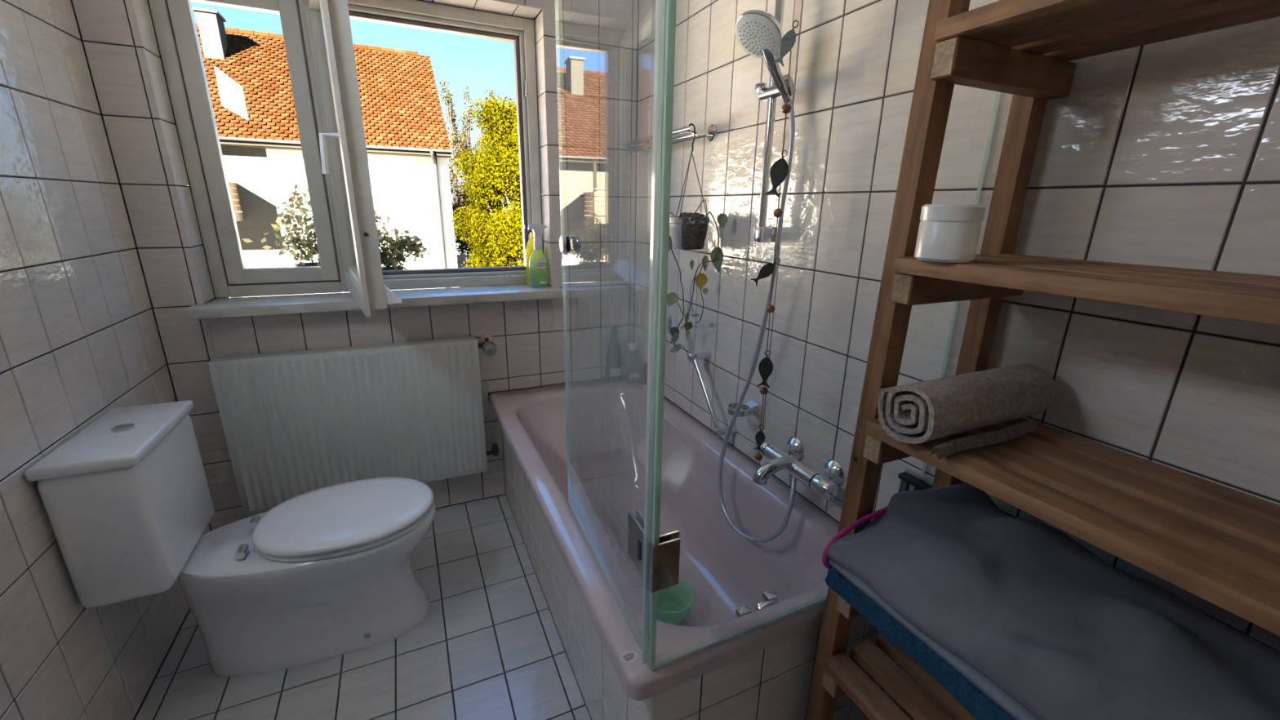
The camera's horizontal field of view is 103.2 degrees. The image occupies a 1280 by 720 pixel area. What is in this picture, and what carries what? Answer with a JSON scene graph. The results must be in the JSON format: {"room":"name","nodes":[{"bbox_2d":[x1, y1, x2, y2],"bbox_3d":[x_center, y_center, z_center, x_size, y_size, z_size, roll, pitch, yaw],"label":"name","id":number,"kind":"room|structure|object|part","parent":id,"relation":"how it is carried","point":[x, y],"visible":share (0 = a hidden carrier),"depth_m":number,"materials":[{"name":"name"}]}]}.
{"room":"bathroom","nodes":[
{"label":"bathroom","id":0,"kind":"room"},
{"bbox_2d":[0,0,210,719],"bbox_3d":[-1.162,0.002,0.409,0.200,2.423,3.400,-7,18,-24],"label":"wall","id":1,"kind":"structure","parent":0,"point":[80,341],"depth_m":1.25,"materials":[{"name":"tile"}]},
{"bbox_2d":[70,0,639,531],"bbox_3d":[-0.901,-0.521,2.159,1.806,2.423,0.300,-7,18,-24],"label":"wall","id":2,"kind":"structure","parent":0,"point":[598,39],"depth_m":2.06,"materials":[{"name":"tile"}]},
{"bbox_2d":[208,336,487,516],"bbox_3d":[-1.112,0.244,2.067,0.901,0.616,0.093,-7,18,-24],"label":"radiator","id":3,"kind":"object","parent":2,"relation":"attached to","point":[295,424],"visible":0.81,"depth_m":1.99,"materials":[{"name":"metal"}]},
{"bbox_2d":[208,336,475,362],"bbox_3d":[-1.104,-0.042,1.969,0.897,0.012,0.058,-7,18,-24],"label":"grille","id":4,"kind":"object","parent":3,"relation":"attached to","point":[300,356],"depth_m":1.95,"materials":[{"name":"white metal"}]},
{"bbox_2d":[477,333,496,355],"bbox_3d":[-0.661,-0.063,2.174,0.079,0.077,0.121,-7,18,-24],"label":"radiator valve","id":5,"kind":"object","parent":3,"relation":"attached to","point":[488,347],"visible":0.98,"depth_m":2.15,"materials":[{"name":"beige plastic"}]},
{"bbox_2d":[486,443,498,455],"bbox_3d":[-0.686,0.405,2.333,0.064,0.056,0.078,-7,18,-24],"label":"valve","id":6,"kind":"object","parent":3,"relation":"attached to","point":[495,450],"visible":0.95,"depth_m":2.31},
{"bbox_2d":[147,0,562,319],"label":"window","id":7,"kind":"structure","parent":2,"relation":"in","point":[317,37],"depth_m":1.85,"materials":[{"name":"paint"}]},
{"bbox_3d":[-1.575,-0.762,1.783,0.044,1.085,0.080,-7,18,-24],"label":"frame","id":8,"kind":"part","parent":7,"relation":"part of","materials":[{"name":"paint"}]},
{"bbox_3d":[-1.375,-0.778,1.846,0.360,0.985,0.040,-7,18,-24],"label":"closed sash","id":9,"kind":"part","parent":7,"relation":"part of","materials":[{"name":"paint"}]},
{"bbox_2d":[241,183,320,266],"bbox_3d":[-1.433,-0.526,2.117,0.356,0.399,0.226,-7,18,-24],"label":"plant","id":10,"kind":"object","parent":7,"relation":"on","point":[307,245],"visible":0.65,"depth_m":2.10,"materials":[{"name":"green plant"}]},
{"bbox_3d":[-1.401,-0.376,2.182,0.127,0.075,0.127,-7,18,-24],"label":"pot","id":11,"kind":"part","parent":10,"relation":"part of","materials":[{"name":"stone"}]},
{"bbox_3d":[-1.394,-0.286,2.017,0.372,0.044,0.080,-7,18,-24],"label":"frame","id":12,"kind":"part","parent":7,"relation":"part of","materials":[{"name":"paint"}]},
{"bbox_3d":[-0.952,-1.157,1.511,0.047,0.062,0.678,-10,20,-32],"label":"rail","id":13,"kind":"part","parent":7,"relation":"part of","materials":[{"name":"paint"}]},
{"bbox_3d":[-1.197,-0.807,1.952,0.044,1.085,0.080,-7,18,-24],"label":"frame","id":14,"kind":"part","parent":7,"relation":"part of","materials":[{"name":"paint"}]},
{"bbox_3d":[-0.844,-0.563,1.384,0.052,0.108,0.016,-10,20,-32],"label":"handle","id":15,"kind":"part","parent":7,"relation":"part of","materials":[{"name":"white plastic"}]},
{"bbox_3d":[-0.961,-0.715,1.643,0.006,0.878,0.570,-10,20,-32],"label":"pane","id":16,"kind":"part","parent":7,"relation":"part of","materials":[{"name":"clear glass"}]},
{"bbox_3d":[-0.967,-0.269,1.778,0.047,0.066,0.678,-10,20,-32],"label":"open sash","id":17,"kind":"part","parent":7,"relation":"part of","materials":[{"name":"paint"}]},
{"bbox_3d":[-0.973,-0.251,2.062,1.314,0.036,0.223,-7,18,-24],"label":"sill","id":18,"kind":"part","parent":7,"relation":"part of","materials":[{"name":"stone"}]},
{"bbox_2d":[374,208,399,270],"bbox_3d":[-1.183,-0.512,2.252,0.220,0.304,0.188,-7,18,-24],"label":"plant","id":19,"kind":"object","parent":7,"relation":"on","point":[382,241],"visible":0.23,"depth_m":2.24,"materials":[{"name":"green plant"}]},
{"bbox_2d":[379,229,430,270],"bbox_3d":[-1.081,-0.476,2.303,0.168,0.226,0.208,13,20,34],"label":"plant","id":20,"kind":"object","parent":7,"relation":"on","point":[396,257],"visible":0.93,"depth_m":2.27,"materials":[{"name":"green plant"}]},
{"bbox_3d":[-1.111,-0.395,2.304,0.076,0.052,0.076,-7,18,-24],"label":"pot","id":21,"kind":"part","parent":20,"relation":"part of","materials":[{"name":"stone"}]},
{"bbox_3d":[-0.809,-1.349,1.970,0.702,0.044,0.080,-7,18,-24],"label":"frame","id":22,"kind":"part","parent":7,"relation":"part of","materials":[{"name":"paint"}]},
{"bbox_3d":[-0.827,-0.353,2.270,0.702,0.044,0.080,-7,18,-24],"label":"frame","id":23,"kind":"part","parent":7,"relation":"part of","materials":[{"name":"paint"}]},
{"bbox_3d":[-0.485,-1.150,2.151,0.007,0.060,0.020,-7,18,-24],"label":"lock plate","id":24,"kind":"part","parent":7,"relation":"part of","materials":[{"name":"silver metal"}]},
{"bbox_3d":[-0.479,-0.890,2.271,0.044,1.085,0.080,-7,18,-24],"label":"frame","id":25,"kind":"part","parent":7,"relation":"part of","materials":[{"name":"paint"}]},
{"bbox_2d":[524,223,546,285],"bbox_3d":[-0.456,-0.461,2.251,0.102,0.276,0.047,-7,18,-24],"label":"spray bottle","id":26,"kind":"object","parent":7,"relation":"on","point":[538,229],"visible":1,"depth_m":2.22,"materials":[{"name":"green plastic"}]},
{"bbox_2d":[133,494,591,719],"bbox_3d":[-0.252,1.122,1.194,2.250,0.150,3.400,-7,18,-24],"label":"floor","id":27,"kind":"structure","parent":0,"point":[488,645],"depth_m":1.54,"materials":[{"name":"tile"}]},
{"bbox_2d":[24,400,435,676],"bbox_3d":[-1.046,0.516,1.526,0.801,0.792,0.390,-7,18,-24],"label":"toilet","id":28,"kind":"object","parent":27,"relation":"on","point":[327,572],"visible":1,"depth_m":1.42,"materials":[{"name":"ceramic"}]},
{"bbox_3d":[-0.991,0.700,1.610,0.673,0.394,0.370,-7,18,-24],"label":"bowl","id":29,"kind":"part","parent":28,"relation":"part of","materials":[{"name":"ceramic"}]},
{"bbox_3d":[-0.904,0.469,1.580,0.487,0.026,0.380,-7,18,-24],"label":"lid","id":30,"kind":"part","parent":28,"relation":"part of","materials":[{"name":"plastic"}]},
{"bbox_3d":[-0.903,0.492,1.588,0.480,0.018,0.372,-7,18,-24],"label":"seat","id":31,"kind":"part","parent":28,"relation":"part of","materials":[{"name":"plastic"}]},
{"bbox_2d":[501,428,881,719],"bbox_3d":[-0.011,0.600,1.843,0.670,0.483,1.593,-7,18,-24],"label":"surround","id":32,"kind":"object","parent":27,"relation":"on","point":[775,682],"visible":0.48,"depth_m":1.17,"materials":[{"name":"tile"}]},
{"bbox_2d":[488,375,839,700],"bbox_3d":[-0.027,0.518,1.802,0.719,0.400,1.606,-7,18,-24],"label":"bathtub","id":33,"kind":"object","parent":32,"relation":"in","point":[737,582],"visible":0.77,"depth_m":1.70,"materials":[{"name":"pink ceramic"}]},
{"bbox_2d":[605,325,622,382],"bbox_3d":[-0.126,-0.030,2.455,0.080,0.271,0.052,-7,18,-24],"label":"shampoo bottle","id":34,"kind":"object","parent":33,"relation":"on","point":[613,361],"visible":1,"depth_m":2.44,"materials":[{"name":"plastic"}]},
{"bbox_2d":[625,342,639,382],"bbox_3d":[-0.036,0.011,2.451,0.072,0.197,0.050,-7,18,-24],"label":"soap bottle","id":35,"kind":"object","parent":33,"relation":"on","point":[632,360],"visible":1,"depth_m":2.44,"materials":[{"name":"white plastic"}]},
{"bbox_2d":[642,362,647,389],"bbox_3d":[0.031,0.073,2.371,0.040,0.128,0.025,-7,18,-24],"label":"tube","id":36,"kind":"object","parent":33,"relation":"on","point":[645,365],"visible":0.52,"depth_m":2.36,"materials":[{"name":"plastic"}]},
{"bbox_2d":[656,577,695,624],"bbox_3d":[0.091,0.754,1.571,0.156,0.078,0.156,-7,18,-24],"label":"bowl","id":37,"kind":"object","parent":33,"relation":"in","point":[673,602],"visible":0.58,"depth_m":1.60,"materials":[{"name":"green plastic"}]},
{"bbox_3d":[0.286,0.581,1.178,0.068,0.067,0.030,-7,18,-24],"label":"overflow knob","id":38,"kind":"part","parent":33,"relation":"part of","materials":[{"name":"silver metal"}]},
{"bbox_2d":[554,0,1000,670],"bbox_3d":[0.211,-0.254,1.104,0.682,1.489,0.595,-7,18,-24],"label":"screen","id":39,"kind":"object","parent":33,"relation":"on","point":[655,557],"visible":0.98,"depth_m":0.84,"materials":[{"name":"clear glass"}]},
{"bbox_3d":[-0.079,-0.229,0.985,0.008,1.477,0.573,-6,18,-22],"label":"panel","id":40,"kind":"part","parent":39,"relation":"part of","materials":[{"name":"clear glass"}]},
{"bbox_3d":[-0.175,-0.269,1.180,0.018,0.040,0.040,-7,18,-24],"label":"knob","id":41,"kind":"part","parent":39,"relation":"part of","materials":[{"name":"silver metal"}]},
{"bbox_2d":[565,236,569,252],"bbox_3d":[-0.170,-0.270,1.182,0.006,0.035,0.035,-6,18,-22],"label":"washer","id":42,"kind":"object","parent":39,"relation":"in","point":[567,241],"depth_m":1.17,"materials":[{"name":"black rubber"}]},
{"bbox_2d":[569,236,576,251],"bbox_3d":[-0.157,-0.271,1.188,0.006,0.035,0.035,-6,18,-22],"label":"washer","id":43,"kind":"object","parent":39,"relation":"in","point":[573,239],"depth_m":1.18,"materials":[{"name":"silver metal"}]},
{"bbox_3d":[-0.152,-0.272,1.189,0.018,0.040,0.040,-7,18,-24],"label":"knob","id":44,"kind":"part","parent":39,"relation":"part of","materials":[{"name":"silver metal"}]},
{"bbox_3d":[-0.003,0.339,0.923,0.006,0.094,0.090,-6,18,-22],"label":"hinge plate","id":45,"kind":"part","parent":39,"relation":"part of","materials":[{"name":"silver metal"}]},
{"bbox_3d":[0.009,0.336,0.933,0.006,0.094,0.080,-6,18,-22],"label":"hinge plate","id":46,"kind":"part","parent":39,"relation":"part of","materials":[{"name":"silver metal"}]},
{"bbox_3d":[0.046,0.346,0.893,0.048,0.093,0.006,-7,18,-24],"label":"hinge plate","id":47,"kind":"part","parent":39,"relation":"part of","materials":[{"name":"silver metal"}]},
{"bbox_3d":[0.335,-0.180,0.857,0.672,1.483,0.008,-7,18,-24],"label":"panel","id":48,"kind":"part","parent":39,"relation":"part of","materials":[{"name":"clear glass"}]},
{"bbox_2d":[805,0,1279,719],"bbox_3d":[0.647,0.186,0.660,0.332,1.980,0.694,-7,18,-24],"label":"wooden shelf","id":49,"kind":"object","parent":27,"relation":"on","point":[1218,544],"visible":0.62,"depth_m":0.71,"materials":[{"name":"brown wood"}]},
{"bbox_3d":[0.416,0.108,0.904,0.092,1.980,0.035,-7,18,-24],"label":"post","id":50,"kind":"part","parent":49,"relation":"part of","materials":[{"name":"brown wood"}]},
{"bbox_2d":[824,567,1015,719],"bbox_3d":[0.602,0.448,0.738,0.327,0.063,0.576,-7,18,-24],"label":"towel","id":51,"kind":"object","parent":49,"relation":"on","point":[976,702],"visible":0.2,"depth_m":0.76,"materials":[{"name":"blue fabric"}]},
{"bbox_2d":[822,484,1279,719],"bbox_3d":[0.595,0.359,0.698,0.355,0.134,0.617,-7,18,-24],"label":"cloth","id":52,"kind":"object","parent":51,"relation":"on","point":[1044,627],"visible":1,"depth_m":0.67,"materials":[{"name":"fabric"}]},
{"bbox_2d":[914,204,985,262],"bbox_3d":[0.439,-0.181,0.723,0.077,0.078,0.077,-7,18,-24],"label":"jar","id":53,"kind":"object","parent":49,"relation":"on","point":[947,233],"visible":1,"depth_m":0.69,"materials":[{"name":"white plastic"}]},
{"bbox_3d":[0.439,-0.208,0.715,0.077,0.023,0.077,-7,18,-24],"label":"lid","id":54,"kind":"part","parent":53,"relation":"part of","materials":[{"name":"white plastic"}]},
{"bbox_3d":[0.643,0.082,1.006,0.036,1.980,0.035,-7,18,-24],"label":"post","id":55,"kind":"part","parent":49,"relation":"part of","materials":[{"name":"brown wood"}]},
{"bbox_2d":[877,363,1058,460],"bbox_3d":[0.539,0.068,0.821,0.313,0.090,0.121,-7,18,-24],"label":"rolled towel","id":56,"kind":"object","parent":49,"relation":"on","point":[922,411],"visible":1,"depth_m":0.78,"materials":[{"name":"beige fabric"}]},
{"bbox_2d":[634,0,1279,719],"bbox_3d":[0.677,-0.213,1.229,0.250,2.423,3.400,-7,18,-24],"label":"wall","id":57,"kind":"structure","parent":0,"point":[1165,153],"depth_m":0.99,"materials":[{"name":"tile"}]},
{"bbox_2d":[666,315,671,333],"bbox_3d":[0.126,-0.150,2.171,0.001,0.080,0.040,-7,18,-24],"label":"sticker","id":58,"kind":"object","parent":57,"relation":"attached to","point":[669,320],"visible":0.87,"depth_m":2.17,"materials":[{"name":"blue plastic"}]},
{"bbox_2d":[622,124,717,154],"bbox_3d":[0.091,-0.840,1.941,0.106,0.054,0.581,-7,18,-24],"label":"towel bar","id":59,"kind":"object","parent":57,"relation":"attached to","point":[712,131],"visible":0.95,"depth_m":1.76,"materials":[{"name":"silver metal"}]},
{"bbox_3d":[-0.021,-0.911,2.169,0.090,0.016,0.016,-7,18,-24],"label":"arm","id":60,"kind":"part","parent":59,"relation":"part of","materials":[{"name":"silver metal"}]},
{"bbox_3d":[0.051,-0.841,1.920,0.017,0.017,0.570,-7,18,-24],"label":"rod","id":61,"kind":"part","parent":59,"relation":"part of","materials":[{"name":"silver metal"}]},
{"bbox_3d":[0.076,-0.828,1.936,0.017,0.017,0.570,-7,18,-24],"label":"rod","id":62,"kind":"part","parent":59,"relation":"part of","materials":[{"name":"silver metal"}]},
{"bbox_2d":[666,123,728,358],"bbox_3d":[0.170,-0.387,1.762,0.144,0.804,0.278,-7,18,-24],"label":"hanging planter","id":63,"kind":"object","parent":59,"relation":"hanging from","point":[688,231],"visible":0.96,"depth_m":1.72,"materials":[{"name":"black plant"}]},
{"bbox_3d":[0.129,-0.280,1.859,0.062,0.503,0.071,-7,18,-24],"label":"stem","id":64,"kind":"part","parent":63,"relation":"part of","materials":[{"name":"green plant"}]},
{"bbox_3d":[0.150,-0.601,1.747,0.054,0.212,0.003,13,20,34],"label":"cord","id":65,"kind":"part","parent":63,"relation":"part of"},
{"bbox_3d":[0.153,-0.585,1.694,0.003,0.213,0.092,9,18,24],"label":"cord","id":66,"kind":"part","parent":63,"relation":"part of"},
{"bbox_3d":[0.164,-0.440,1.755,0.140,0.106,0.140,-7,18,-24],"label":"pot","id":67,"kind":"part","parent":63,"relation":"part of","materials":[{"name":"brown wicker"}]},
{"bbox_3d":[0.186,-0.235,1.807,0.003,0.131,0.028,-7,18,-24],"label":"stem","id":68,"kind":"part","parent":63,"relation":"part of","materials":[{"name":"green plant"}]},
{"bbox_3d":[0.195,-0.505,1.698,0.008,0.063,0.089,-12,21,-36],"label":"stem","id":69,"kind":"part","parent":63,"relation":"part of","materials":[{"name":"green plant"}]},
{"bbox_3d":[0.209,-0.222,1.758,0.003,0.207,0.047,-7,18,-24],"label":"stem","id":70,"kind":"part","parent":63,"relation":"part of","materials":[{"name":"green plant"}]},
{"bbox_3d":[0.202,-0.592,1.719,0.071,0.213,0.003,9,18,25],"label":"cord","id":71,"kind":"part","parent":63,"relation":"part of","materials":[{"name":"black"}]},
{"bbox_3d":[0.207,-0.297,1.770,0.028,0.424,0.184,-7,18,-24],"label":"stem","id":72,"kind":"part","parent":63,"relation":"part of","materials":[{"name":"green plant"}]},
{"bbox_3d":[0.200,-0.769,1.710,0.090,0.016,0.016,-8,19,-26],"label":"arm","id":73,"kind":"part","parent":59,"relation":"part of","materials":[{"name":"silver metal"}]},
{"bbox_2d":[687,351,737,437],"bbox_3d":[0.258,0.118,1.837,0.090,0.254,0.224,-7,18,-24],"label":"grab bar","id":74,"kind":"object","parent":57,"relation":"attached to","point":[717,431],"visible":0.99,"depth_m":1.82,"materials":[{"name":"silver metal"}]},
{"bbox_2d":[727,400,759,417],"bbox_3d":[0.335,0.160,1.658,0.104,0.032,0.073,-7,18,-24],"label":"soap dish","id":75,"kind":"object","parent":57,"relation":"attached to","point":[751,406],"visible":0.87,"depth_m":1.66,"materials":[{"name":"silver metal"}]},
{"bbox_3d":[0.365,0.156,1.673,0.036,0.032,0.046,-7,18,-24],"label":"ring arm","id":76,"kind":"part","parent":75,"relation":"part of","materials":[{"name":"silver metal"}]},
{"bbox_2d":[754,0,795,242],"bbox_3d":[0.377,-0.691,1.343,0.093,0.744,0.155,-3,17,-13],"label":"shower rail","id":77,"kind":"object","parent":57,"relation":"attached to","point":[763,233],"visible":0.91,"depth_m":1.39,"materials":[{"name":"silver metal"}]},
{"bbox_3d":[0.330,-0.742,1.383,0.021,0.020,0.028,-7,18,-24],"label":"slider lever","id":78,"kind":"part","parent":77,"relation":"part of","materials":[{"name":"silver metal"}]},
{"bbox_2d":[735,9,792,103],"bbox_3d":[0.312,-0.726,1.226,0.176,0.181,0.121,-7,18,-24],"label":"shower","id":79,"kind":"object","parent":77,"relation":"attached to","point":[758,33],"visible":0.96,"depth_m":1.20,"materials":[{"name":"silver metal"}]},
{"bbox_3d":[0.341,-0.704,1.254,0.107,0.125,0.030,-8,19,-28],"label":"handle","id":80,"kind":"part","parent":79,"relation":"part of","materials":[{"name":"silver metal"}]},
{"bbox_3d":[0.355,-0.699,1.367,0.023,0.744,0.023,-7,18,-24],"label":"rail","id":81,"kind":"part","parent":77,"relation":"part of","materials":[{"name":"silver metal"}]},
{"bbox_2d":[752,436,844,499],"bbox_3d":[0.408,0.307,1.416,0.199,0.096,0.296,-7,18,-24],"label":"mixer tap","id":82,"kind":"object","parent":57,"relation":"attached to","point":[824,482],"visible":0.95,"depth_m":1.38,"materials":[{"name":"silver metal"}]},
{"bbox_2d":[717,101,796,542],"bbox_3d":[0.352,-0.058,1.391,0.111,1.213,0.327,-7,18,-24],"label":"shower hose","id":83,"kind":"object","parent":82,"relation":"attached to","point":[791,115],"visible":0.88,"depth_m":1.42,"materials":[{"name":"metal"}]},
{"bbox_3d":[0.375,0.264,1.531,0.049,0.049,0.045,-7,18,-24],"label":"control handle","id":84,"kind":"part","parent":82,"relation":"part of","materials":[{"name":"silver metal"}]},
{"bbox_3d":[0.366,0.303,1.402,0.113,0.063,0.039,-5,18,-18],"label":"spout","id":85,"kind":"part","parent":82,"relation":"part of","materials":[{"name":"silver metal"}]},
{"bbox_3d":[0.478,0.330,1.317,0.049,0.049,0.055,-7,18,-24],"label":"control handle","id":86,"kind":"part","parent":82,"relation":"part of","materials":[{"name":"silver metal"}]},
{"bbox_2d":[897,467,933,493],"bbox_3d":[0.635,0.322,1.118,0.030,0.110,0.155,-7,18,-24],"label":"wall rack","id":87,"kind":"object","parent":57,"relation":"attached to","point":[910,480],"visible":0.29,"depth_m":1.14,"materials":[{"name":"silver metal"}]},
{"bbox_3d":[-0.209,-1.339,0.454,2.250,0.150,3.400,-7,18,-24],"label":"ceiling","id":88,"kind":"structure","parent":0,"visible":0},
{"bbox_2d":[750,0,799,482],"bbox_3d":[0.298,-0.516,1.077,0.070,1.748,0.028,3,17,6],"label":"garland","id":89,"kind":"object","parent":88,"relation":"hanging from","point":[779,171],"visible":1,"depth_m":1.12,"materials":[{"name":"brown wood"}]},
{"bbox_3d":[0.308,-0.194,1.173,0.014,0.920,0.001,-7,18,-24],"label":"cord","id":90,"kind":"part","parent":89,"relation":"part of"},
{"label":"outside","id":91,"kind":"structure","parent":0,"visible":0},
{"bbox_2d":[454,237,468,266],"bbox_3d":[-19.038,-8.275,43.049,120.000,0.300,89.400,-7,18,-24],"label":"ground","id":92,"kind":"structure","parent":91,"point":[456,251],"depth_m":51.58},
{"bbox_2d":[191,6,457,297],"bbox_3d":[-14.921,-4.618,14.217,17.776,9.450,9.650,-7,18,-24],"label":"house","id":93,"kind":"structure","parent":92,"relation":"on","point":[408,149],"depth_m":13.78,"materials":[{"name":"paint"}]},
{"bbox_2d":[448,92,524,287],"bbox_3d":[-3.206,-3.088,13.634,3.517,7.251,3.110,-7,18,-24],"label":"tree","id":94,"kind":"object","parent":92,"relation":"on","point":[497,230],"visible":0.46,"depth_m":12.60,"materials":[{"name":"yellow plant"}]},
{"bbox_3d":[-5.370,-3.997,29.064,11.400,0.020,27.400,-7,18,-24],"label":"garden path","id":95,"kind":"object","parent":92,"relation":"on","visible":0},
{"bbox_2d":[440,74,476,261],"bbox_3d":[-9.204,-8.466,25.550,2.225,10.478,2.878,17,23,42],"label":"birch","id":96,"kind":"object","parent":95,"relation":"on","point":[454,140],"visible":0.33,"depth_m":24.88,"materials":[{"name":"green plant"}]},
{"bbox_2d":[454,186,479,266],"bbox_3d":[-6.365,-4.464,20.690,2.053,5.713,2.704,-7,18,-24],"label":"tree","id":97,"kind":"object","parent":95,"relation":"on","point":[463,197],"visible":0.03,"depth_m":20.40,"materials":[{"name":"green plant"}]},
{"bbox_2d":[451,84,484,238],"bbox_3d":[-10.368,-10.172,30.172,2.873,11.042,3.012,-7,18,-24],"label":"birch","id":98,"kind":"object","parent":95,"relation":"on","point":[467,137],"visible":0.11,"depth_m":29.23,"materials":[{"name":"green plant"}]},
{"bbox_2d":[456,253,506,267],"bbox_3d":[-5.147,-2.617,19.147,3.565,3.100,0.140,-7,18,-24],"label":"fence","id":99,"kind":"object","parent":95,"relation":"on","point":[464,256],"visible":0.03,"depth_m":18.23,"materials":[{"name":"brown wood"}]},
{"bbox_2d":[477,86,496,155],"bbox_3d":[-9.388,-11.112,32.652,2.838,11.447,3.519,1,17,-1],"label":"birch","id":100,"kind":"object","parent":95,"relation":"on","point":[490,95],"visible":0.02,"depth_m":30.45,"materials":[{"name":"green plant"}]}
]}

